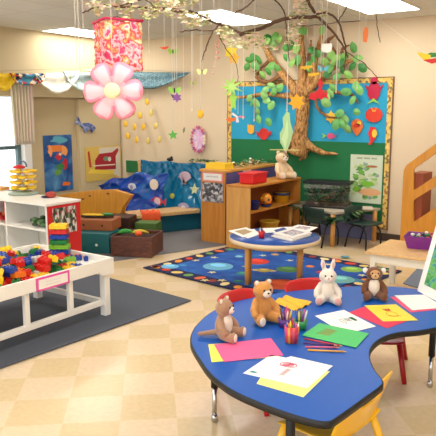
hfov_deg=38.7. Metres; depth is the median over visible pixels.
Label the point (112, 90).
paper flower
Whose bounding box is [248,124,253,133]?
tulip
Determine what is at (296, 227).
magazine
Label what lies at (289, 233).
picture book
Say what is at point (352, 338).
sheet
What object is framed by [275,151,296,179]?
plush bear
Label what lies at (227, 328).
plush bear
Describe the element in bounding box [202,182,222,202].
photo poster
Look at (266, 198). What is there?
ball
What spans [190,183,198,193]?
starfish
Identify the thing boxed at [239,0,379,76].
branch
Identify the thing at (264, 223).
tub
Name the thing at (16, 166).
bowl
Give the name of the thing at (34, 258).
brick
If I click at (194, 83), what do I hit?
butterfly
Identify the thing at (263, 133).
fish
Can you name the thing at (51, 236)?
brick
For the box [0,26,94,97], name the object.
wall
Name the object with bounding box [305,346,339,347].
pencil
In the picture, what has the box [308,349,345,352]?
pencil
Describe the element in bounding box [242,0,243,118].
string
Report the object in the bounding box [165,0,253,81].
branch
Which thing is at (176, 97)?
paper flower
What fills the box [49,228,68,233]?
brick
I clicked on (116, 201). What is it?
boat
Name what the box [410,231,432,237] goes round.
toys
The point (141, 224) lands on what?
block
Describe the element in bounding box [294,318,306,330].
cup
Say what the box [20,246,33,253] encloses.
brick
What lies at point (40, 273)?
brick
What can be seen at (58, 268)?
brick
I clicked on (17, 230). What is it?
cubby shelf
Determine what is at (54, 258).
brick
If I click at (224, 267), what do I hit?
rug
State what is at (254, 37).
string
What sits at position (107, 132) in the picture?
wall
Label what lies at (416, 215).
climbing frame
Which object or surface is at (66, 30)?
recessed light
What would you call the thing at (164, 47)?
bird
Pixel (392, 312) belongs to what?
sheet
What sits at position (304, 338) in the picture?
pencil
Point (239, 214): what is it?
bookshelf
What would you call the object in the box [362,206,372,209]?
picture book
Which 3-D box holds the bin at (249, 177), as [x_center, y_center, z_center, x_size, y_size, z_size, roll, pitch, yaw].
[0.444,-0.508,7.779,0.225,0.136,0.370,7,12,34]
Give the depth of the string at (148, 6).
4.41 m
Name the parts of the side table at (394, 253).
leg, leg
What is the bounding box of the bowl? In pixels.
[13,165,24,168]
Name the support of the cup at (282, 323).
on the table at (352, 381)
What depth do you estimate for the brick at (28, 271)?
4.56 m
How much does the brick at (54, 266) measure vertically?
0.055 m
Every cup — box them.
[258,230,264,237]
[278,316,291,328]
[284,323,298,343]
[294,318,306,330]
[321,0,331,52]
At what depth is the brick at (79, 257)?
5.21 m
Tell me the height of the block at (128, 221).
0.330 m
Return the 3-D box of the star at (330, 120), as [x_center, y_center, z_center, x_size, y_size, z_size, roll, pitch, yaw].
[1.524,-1.363,8.369,0.156,0.180,0.006,7,12,34]
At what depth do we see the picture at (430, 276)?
3.88 m
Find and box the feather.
[363,3,367,42]
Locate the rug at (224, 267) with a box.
[143,247,401,295]
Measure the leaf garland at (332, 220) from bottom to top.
0.180 m
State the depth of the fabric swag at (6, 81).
8.47 m
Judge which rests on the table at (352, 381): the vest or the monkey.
the monkey
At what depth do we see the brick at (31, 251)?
5.03 m
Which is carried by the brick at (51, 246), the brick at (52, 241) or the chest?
the brick at (52, 241)
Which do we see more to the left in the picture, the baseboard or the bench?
the bench
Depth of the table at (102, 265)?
4.80 m
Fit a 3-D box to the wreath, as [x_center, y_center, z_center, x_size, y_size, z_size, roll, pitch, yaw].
[-0.310,-1.222,9.658,0.330,0.445,0.020,7,12,34]
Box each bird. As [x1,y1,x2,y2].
[160,31,168,49]
[226,0,235,121]
[231,0,244,121]
[301,19,312,69]
[308,0,318,76]
[309,0,328,99]
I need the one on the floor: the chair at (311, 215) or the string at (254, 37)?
the chair at (311, 215)
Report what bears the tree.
attached to the bulletin board at (241, 145)
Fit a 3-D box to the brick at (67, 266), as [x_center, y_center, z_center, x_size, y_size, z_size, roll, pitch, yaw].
[-1.163,0.397,4.853,0.064,0.056,0.095,6,12,33]
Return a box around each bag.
[0,211,4,219]
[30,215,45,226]
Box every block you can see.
[100,213,136,230]
[135,220,161,229]
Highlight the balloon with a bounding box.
[197,65,203,118]
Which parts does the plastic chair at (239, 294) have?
backrest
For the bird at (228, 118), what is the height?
1.232 m
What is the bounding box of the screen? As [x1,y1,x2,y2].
[137,160,202,171]
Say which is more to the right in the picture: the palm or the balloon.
the palm
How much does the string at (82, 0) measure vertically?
0.749 m
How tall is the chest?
0.240 m
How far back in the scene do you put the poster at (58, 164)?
9.62 m
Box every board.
[126,160,137,172]
[227,76,394,229]
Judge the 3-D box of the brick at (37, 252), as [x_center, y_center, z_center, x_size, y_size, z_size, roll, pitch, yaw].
[-1.437,0.281,5.011,0.065,0.054,0.064,6,11,29]
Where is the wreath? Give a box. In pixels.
[190,126,205,152]
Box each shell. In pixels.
[128,183,135,191]
[150,179,157,189]
[178,171,191,183]
[178,203,188,207]
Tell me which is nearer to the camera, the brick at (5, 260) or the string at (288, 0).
the brick at (5, 260)
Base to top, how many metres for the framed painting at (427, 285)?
0.490 m
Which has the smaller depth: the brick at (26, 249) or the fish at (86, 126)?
the brick at (26, 249)
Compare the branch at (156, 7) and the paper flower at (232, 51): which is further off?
the paper flower at (232, 51)
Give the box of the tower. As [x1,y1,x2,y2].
[8,160,39,195]
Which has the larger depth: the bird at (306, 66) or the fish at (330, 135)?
the fish at (330, 135)
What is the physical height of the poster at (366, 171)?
0.639 m
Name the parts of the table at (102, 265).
post, leg, sign frame, post, leg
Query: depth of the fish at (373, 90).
7.98 m
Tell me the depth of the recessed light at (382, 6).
6.74 m
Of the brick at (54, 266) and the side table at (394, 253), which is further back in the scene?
the side table at (394, 253)
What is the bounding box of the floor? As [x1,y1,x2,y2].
[0,232,435,435]
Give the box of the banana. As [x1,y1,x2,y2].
[131,229,148,233]
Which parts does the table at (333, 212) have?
leg, leg, leg, leg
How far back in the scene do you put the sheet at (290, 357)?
2.87 m
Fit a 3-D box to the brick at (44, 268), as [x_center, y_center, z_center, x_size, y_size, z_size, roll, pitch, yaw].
[-1.324,0.378,4.699,0.093,0.050,0.062,7,12,34]
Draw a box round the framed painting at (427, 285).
[417,227,435,300]
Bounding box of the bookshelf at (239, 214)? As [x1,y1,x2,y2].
[226,176,300,249]
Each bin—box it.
[206,162,232,169]
[238,171,267,183]
[404,231,433,249]
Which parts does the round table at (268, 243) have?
leg, leg, leg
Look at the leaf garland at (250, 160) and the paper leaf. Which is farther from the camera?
the leaf garland at (250, 160)
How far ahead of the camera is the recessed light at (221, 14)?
7.68 m
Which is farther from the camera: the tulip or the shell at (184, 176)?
the shell at (184, 176)
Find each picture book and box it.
[271,234,310,241]
[273,229,311,238]
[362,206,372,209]
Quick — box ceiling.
[0,0,435,39]
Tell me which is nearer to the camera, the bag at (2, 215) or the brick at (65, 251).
the brick at (65, 251)
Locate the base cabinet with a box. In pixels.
[199,162,275,243]
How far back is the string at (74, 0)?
4.15 m
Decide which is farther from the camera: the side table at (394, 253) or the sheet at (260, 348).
the side table at (394, 253)
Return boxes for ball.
[135,231,141,235]
[260,193,271,204]
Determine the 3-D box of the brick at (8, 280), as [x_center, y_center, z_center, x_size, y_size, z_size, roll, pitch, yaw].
[-1.504,0.456,4.505,0.063,0.053,0.065,1,10,5]
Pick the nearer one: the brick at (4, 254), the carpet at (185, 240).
the brick at (4, 254)
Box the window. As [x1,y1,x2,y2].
[0,96,33,190]
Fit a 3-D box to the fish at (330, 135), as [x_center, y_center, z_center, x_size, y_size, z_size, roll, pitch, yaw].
[1.506,-1.115,8.424,0.204,0.084,0.006,7,12,34]
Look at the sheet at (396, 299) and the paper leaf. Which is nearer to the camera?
the sheet at (396, 299)
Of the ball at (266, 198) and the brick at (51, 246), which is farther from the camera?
the ball at (266, 198)
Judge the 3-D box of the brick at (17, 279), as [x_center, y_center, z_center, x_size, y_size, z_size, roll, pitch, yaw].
[-1.451,0.463,4.461,0.065,0.051,0.061,-3,10,-17]
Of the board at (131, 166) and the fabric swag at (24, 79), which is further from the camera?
the board at (131, 166)
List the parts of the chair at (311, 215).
backrest, seat, leg, leg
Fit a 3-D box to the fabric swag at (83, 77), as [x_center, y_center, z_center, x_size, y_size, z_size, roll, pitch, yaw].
[-2.089,-2.119,9.595,0.074,0.318,0.788,7,12,34]
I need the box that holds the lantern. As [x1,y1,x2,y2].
[92,16,143,71]
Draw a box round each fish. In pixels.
[74,116,95,132]
[150,197,165,205]
[256,128,270,139]
[322,133,335,138]
[351,119,362,135]
[365,77,383,103]
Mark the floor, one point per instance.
(141, 377)
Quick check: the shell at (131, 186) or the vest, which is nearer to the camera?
the vest
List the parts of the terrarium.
lid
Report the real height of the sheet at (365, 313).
0.001 m
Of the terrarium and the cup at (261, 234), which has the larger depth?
the terrarium
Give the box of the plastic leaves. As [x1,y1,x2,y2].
[188,158,217,162]
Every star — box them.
[169,5,176,138]
[288,5,304,109]
[326,111,334,123]
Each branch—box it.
[82,0,179,21]
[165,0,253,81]
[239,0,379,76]
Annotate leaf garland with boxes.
[230,158,271,166]
[281,204,364,224]
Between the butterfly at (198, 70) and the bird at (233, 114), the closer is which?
the butterfly at (198, 70)
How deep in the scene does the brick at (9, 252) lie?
4.96 m
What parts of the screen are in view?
rail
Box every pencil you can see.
[303,342,336,345]
[304,338,341,346]
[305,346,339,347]
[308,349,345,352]
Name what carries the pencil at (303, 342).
on the table at (352, 381)
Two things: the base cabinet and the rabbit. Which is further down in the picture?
the rabbit
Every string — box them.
[74,0,77,69]
[77,0,80,73]
[82,0,84,51]
[148,6,149,52]
[191,1,192,110]
[212,44,217,73]
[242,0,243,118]
[253,37,254,120]
[286,0,289,110]
[335,0,338,92]
[338,0,341,70]
[356,0,360,88]
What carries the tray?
on the table at (102, 265)
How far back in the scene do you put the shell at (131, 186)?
9.43 m
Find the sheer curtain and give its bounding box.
[10,83,34,144]
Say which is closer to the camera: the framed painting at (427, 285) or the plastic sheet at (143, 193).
the framed painting at (427, 285)
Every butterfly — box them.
[168,0,177,53]
[168,0,180,93]
[189,1,196,84]
[197,0,206,73]
[317,7,328,71]
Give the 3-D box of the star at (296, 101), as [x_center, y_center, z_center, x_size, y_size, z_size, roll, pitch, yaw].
[0.667,-1.477,5.182,0.146,1.133,0.008,0,10,0]
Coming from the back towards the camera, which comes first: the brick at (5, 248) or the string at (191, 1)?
the brick at (5, 248)
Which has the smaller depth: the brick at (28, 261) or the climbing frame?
the brick at (28, 261)
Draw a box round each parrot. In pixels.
[368,127,376,144]
[377,18,435,63]
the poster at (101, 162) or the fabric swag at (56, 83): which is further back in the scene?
the poster at (101, 162)
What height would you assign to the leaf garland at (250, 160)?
0.093 m
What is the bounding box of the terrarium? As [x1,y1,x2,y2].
[302,179,354,208]
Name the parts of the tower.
post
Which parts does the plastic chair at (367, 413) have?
leg, seat, backrest, leg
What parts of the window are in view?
frame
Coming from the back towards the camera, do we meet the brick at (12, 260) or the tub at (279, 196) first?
the tub at (279, 196)
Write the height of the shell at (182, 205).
0.188 m
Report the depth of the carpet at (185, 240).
8.01 m
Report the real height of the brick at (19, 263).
0.052 m
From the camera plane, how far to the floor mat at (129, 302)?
5.17 m
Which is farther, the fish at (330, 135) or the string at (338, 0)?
the fish at (330, 135)
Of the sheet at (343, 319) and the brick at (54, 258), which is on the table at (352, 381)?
the sheet at (343, 319)
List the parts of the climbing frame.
post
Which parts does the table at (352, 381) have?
leg, leg, leg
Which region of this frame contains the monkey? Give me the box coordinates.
[361,267,387,301]
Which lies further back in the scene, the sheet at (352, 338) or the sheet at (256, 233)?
the sheet at (256, 233)
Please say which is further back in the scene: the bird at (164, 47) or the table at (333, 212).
the table at (333, 212)
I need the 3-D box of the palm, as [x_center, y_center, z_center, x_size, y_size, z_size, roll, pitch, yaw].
[0.103,-1.381,4.628,0.173,1.135,0.012,0,10,0]
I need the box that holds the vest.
[140,209,160,219]
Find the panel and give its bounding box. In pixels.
[320,213,372,239]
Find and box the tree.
[237,25,366,159]
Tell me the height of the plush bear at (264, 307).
0.234 m
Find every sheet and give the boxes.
[98,172,168,210]
[140,160,205,213]
[208,343,266,361]
[214,338,282,361]
[229,227,256,236]
[243,355,330,387]
[245,229,258,237]
[257,371,329,396]
[262,227,289,232]
[287,356,331,366]
[302,323,368,347]
[316,310,375,330]
[349,307,406,327]
[364,304,416,320]
[391,297,435,312]
[394,295,435,309]
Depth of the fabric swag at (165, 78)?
9.87 m
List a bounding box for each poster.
[43,135,73,192]
[85,145,120,181]
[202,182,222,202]
[349,154,382,203]
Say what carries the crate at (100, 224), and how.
on the crate at (93, 241)
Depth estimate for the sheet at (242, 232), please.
6.29 m
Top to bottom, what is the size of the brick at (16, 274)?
0.060 m
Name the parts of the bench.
rail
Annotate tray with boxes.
[6,258,94,284]
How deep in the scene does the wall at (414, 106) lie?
8.78 m
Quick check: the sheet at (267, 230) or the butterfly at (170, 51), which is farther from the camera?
the sheet at (267, 230)
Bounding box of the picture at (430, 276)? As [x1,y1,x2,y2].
[424,244,435,289]
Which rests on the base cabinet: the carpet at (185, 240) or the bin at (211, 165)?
the bin at (211, 165)
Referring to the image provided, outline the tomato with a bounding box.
[365,108,382,121]
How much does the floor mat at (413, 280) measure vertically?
0.008 m
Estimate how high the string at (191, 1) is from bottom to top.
1.146 m
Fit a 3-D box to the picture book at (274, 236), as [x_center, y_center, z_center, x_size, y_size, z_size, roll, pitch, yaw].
[0.723,0.170,6.066,0.297,0.013,0.483,7,12,34]
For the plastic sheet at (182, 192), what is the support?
hanging from the screen
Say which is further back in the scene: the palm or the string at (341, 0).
the string at (341, 0)
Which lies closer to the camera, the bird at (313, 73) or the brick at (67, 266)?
the brick at (67, 266)
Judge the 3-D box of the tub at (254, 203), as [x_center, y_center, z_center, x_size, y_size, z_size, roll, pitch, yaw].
[0.437,-0.162,7.756,0.177,0.100,0.177,7,12,34]
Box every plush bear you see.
[198,296,245,343]
[250,279,282,326]
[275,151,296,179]
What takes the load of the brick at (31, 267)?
on the brick
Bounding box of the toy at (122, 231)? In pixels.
[117,229,132,233]
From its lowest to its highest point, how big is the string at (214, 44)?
0.875 m
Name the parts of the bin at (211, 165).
panel, panel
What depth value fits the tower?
7.01 m
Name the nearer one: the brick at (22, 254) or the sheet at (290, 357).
the sheet at (290, 357)
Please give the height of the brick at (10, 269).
0.051 m
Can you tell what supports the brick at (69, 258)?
on the table at (102, 265)
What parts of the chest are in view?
panel, panel, panel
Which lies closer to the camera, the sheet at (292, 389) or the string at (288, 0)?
the sheet at (292, 389)
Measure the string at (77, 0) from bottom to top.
0.894 m
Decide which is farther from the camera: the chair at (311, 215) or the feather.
the chair at (311, 215)
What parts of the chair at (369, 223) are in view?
leg, backrest, leg, seat, leg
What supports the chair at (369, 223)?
on the floor
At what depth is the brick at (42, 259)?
4.73 m
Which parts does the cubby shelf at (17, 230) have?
panel, panel, toy cap, panel, panel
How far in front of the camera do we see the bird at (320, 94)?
5.03 m
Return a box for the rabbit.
[314,259,341,305]
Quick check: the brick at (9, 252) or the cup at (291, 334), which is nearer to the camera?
the cup at (291, 334)
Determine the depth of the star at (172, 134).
6.32 m
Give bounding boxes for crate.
[81,216,120,230]
[81,229,118,253]
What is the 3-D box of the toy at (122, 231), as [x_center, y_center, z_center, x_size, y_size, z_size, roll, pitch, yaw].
[-1.111,0.157,7.461,0.205,0.062,0.060,-1,10,-6]
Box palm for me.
[221,0,242,109]
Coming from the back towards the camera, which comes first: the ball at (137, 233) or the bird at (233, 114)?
the ball at (137, 233)
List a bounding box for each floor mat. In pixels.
[0,274,190,368]
[403,269,422,287]
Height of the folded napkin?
0.014 m
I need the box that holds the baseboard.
[300,224,399,240]
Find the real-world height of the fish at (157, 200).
0.128 m
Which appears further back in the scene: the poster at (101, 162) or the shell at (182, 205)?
the poster at (101, 162)
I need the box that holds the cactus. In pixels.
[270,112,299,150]
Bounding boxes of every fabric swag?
[0,73,15,90]
[9,73,45,84]
[33,71,79,93]
[62,71,94,90]
[128,72,190,88]
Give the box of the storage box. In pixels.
[0,186,9,190]
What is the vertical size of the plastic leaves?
0.063 m
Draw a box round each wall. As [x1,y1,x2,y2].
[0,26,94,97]
[32,97,84,195]
[75,99,119,191]
[120,15,435,234]
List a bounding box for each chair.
[217,288,268,416]
[277,371,392,435]
[284,277,320,291]
[302,206,340,247]
[344,205,383,250]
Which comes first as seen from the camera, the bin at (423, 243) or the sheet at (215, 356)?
the sheet at (215, 356)
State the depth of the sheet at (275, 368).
2.75 m
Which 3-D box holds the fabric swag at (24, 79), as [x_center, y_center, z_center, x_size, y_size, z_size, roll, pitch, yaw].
[-2.679,-1.970,8.758,0.074,0.188,0.607,7,12,34]
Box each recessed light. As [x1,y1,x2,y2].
[40,27,93,37]
[182,8,272,25]
[326,0,421,14]
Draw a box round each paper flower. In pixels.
[83,0,142,119]
[171,29,180,101]
[225,45,238,63]
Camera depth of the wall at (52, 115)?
9.45 m
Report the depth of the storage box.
7.43 m
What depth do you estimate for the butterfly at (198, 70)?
4.48 m
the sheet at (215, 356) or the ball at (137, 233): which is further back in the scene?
the ball at (137, 233)
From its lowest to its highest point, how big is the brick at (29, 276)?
0.053 m
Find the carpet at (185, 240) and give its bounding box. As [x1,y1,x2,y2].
[92,229,225,260]
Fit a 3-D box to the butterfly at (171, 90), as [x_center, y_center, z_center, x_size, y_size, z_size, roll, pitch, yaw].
[-0.329,-1.440,4.611,0.098,1.013,0.010,0,10,0]
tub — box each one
[251,200,259,209]
[259,219,279,227]
[273,191,289,202]
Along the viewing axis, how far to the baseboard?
8.19 m
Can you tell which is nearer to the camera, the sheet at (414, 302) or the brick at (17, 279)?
the sheet at (414, 302)
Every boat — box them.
[57,189,133,215]
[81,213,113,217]
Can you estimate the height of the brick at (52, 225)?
0.041 m
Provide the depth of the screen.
9.87 m
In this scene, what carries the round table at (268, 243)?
on the rug at (224, 267)
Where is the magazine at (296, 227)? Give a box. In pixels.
[288,225,317,231]
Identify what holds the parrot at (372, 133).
attached to the bulletin board at (241, 145)
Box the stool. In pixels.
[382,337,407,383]
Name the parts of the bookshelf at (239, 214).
panel, panel, panel, panel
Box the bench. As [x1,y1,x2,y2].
[124,207,200,232]
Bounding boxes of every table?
[0,243,113,340]
[190,286,435,435]
[229,228,320,284]
[288,201,379,246]
[365,239,428,283]
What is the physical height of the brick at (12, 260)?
0.069 m
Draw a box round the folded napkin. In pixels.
[275,295,311,310]
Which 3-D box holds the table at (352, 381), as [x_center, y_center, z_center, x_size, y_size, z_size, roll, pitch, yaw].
[0.550,0.845,3.422,1.229,0.540,1.978,7,12,34]
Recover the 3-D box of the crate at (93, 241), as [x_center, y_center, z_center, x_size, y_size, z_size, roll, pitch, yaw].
[-1.541,0.273,7.620,0.560,0.240,0.380,2,10,11]
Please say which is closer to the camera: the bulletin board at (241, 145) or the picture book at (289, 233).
the picture book at (289, 233)
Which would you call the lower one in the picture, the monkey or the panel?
the monkey
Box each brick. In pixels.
[0,245,12,251]
[0,251,7,257]
[1,256,10,265]
[2,265,17,273]
[5,277,16,283]
[7,250,14,256]
[9,258,18,264]
[10,271,25,277]
[11,278,20,282]
[16,259,24,266]
[17,253,28,257]
[19,275,34,280]
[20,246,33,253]
[21,265,34,270]
[21,268,31,275]
[22,256,32,265]
[29,248,38,254]
[31,255,41,262]
[34,249,43,255]
[36,264,50,272]
[37,255,51,264]
[38,272,49,276]
[48,243,70,248]
[48,254,57,262]
[48,265,60,272]
[49,223,68,228]
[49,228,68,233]
[49,233,68,238]
[49,238,68,243]
[49,248,70,253]
[53,252,64,259]
[53,267,63,272]
[62,265,75,269]
[64,256,75,261]
[70,254,81,260]
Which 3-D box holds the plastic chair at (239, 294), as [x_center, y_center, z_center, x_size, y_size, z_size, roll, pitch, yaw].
[0.245,0.770,3.704,0.467,0.604,0.388,10,14,44]
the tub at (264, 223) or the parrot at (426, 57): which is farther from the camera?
the tub at (264, 223)
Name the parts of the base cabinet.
panel, panel, panel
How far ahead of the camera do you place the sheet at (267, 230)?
6.40 m
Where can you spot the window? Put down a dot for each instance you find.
(22, 152)
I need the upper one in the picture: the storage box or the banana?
the storage box
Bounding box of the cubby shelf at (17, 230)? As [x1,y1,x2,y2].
[0,190,81,251]
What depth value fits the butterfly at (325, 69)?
5.19 m
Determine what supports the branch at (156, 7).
hanging from the ceiling
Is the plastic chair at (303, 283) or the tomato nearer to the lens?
the plastic chair at (303, 283)
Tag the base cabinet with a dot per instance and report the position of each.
(214, 182)
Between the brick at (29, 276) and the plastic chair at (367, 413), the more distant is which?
the brick at (29, 276)
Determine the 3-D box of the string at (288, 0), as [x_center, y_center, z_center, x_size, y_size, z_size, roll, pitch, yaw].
[0.578,-1.456,5.096,0.012,1.144,0.012,7,12,34]
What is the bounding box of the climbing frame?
[400,144,435,240]
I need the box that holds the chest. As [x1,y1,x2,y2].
[110,229,162,257]
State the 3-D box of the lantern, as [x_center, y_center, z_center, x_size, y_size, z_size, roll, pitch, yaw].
[-0.672,-1.423,4.115,0.275,0.879,0.275,-5,11,-28]
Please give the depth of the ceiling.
7.42 m
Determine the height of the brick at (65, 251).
0.041 m
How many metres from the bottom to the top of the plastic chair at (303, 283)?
0.604 m
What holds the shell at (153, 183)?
attached to the plastic sheet at (143, 193)
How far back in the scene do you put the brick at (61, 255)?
4.86 m
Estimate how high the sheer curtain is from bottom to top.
0.880 m

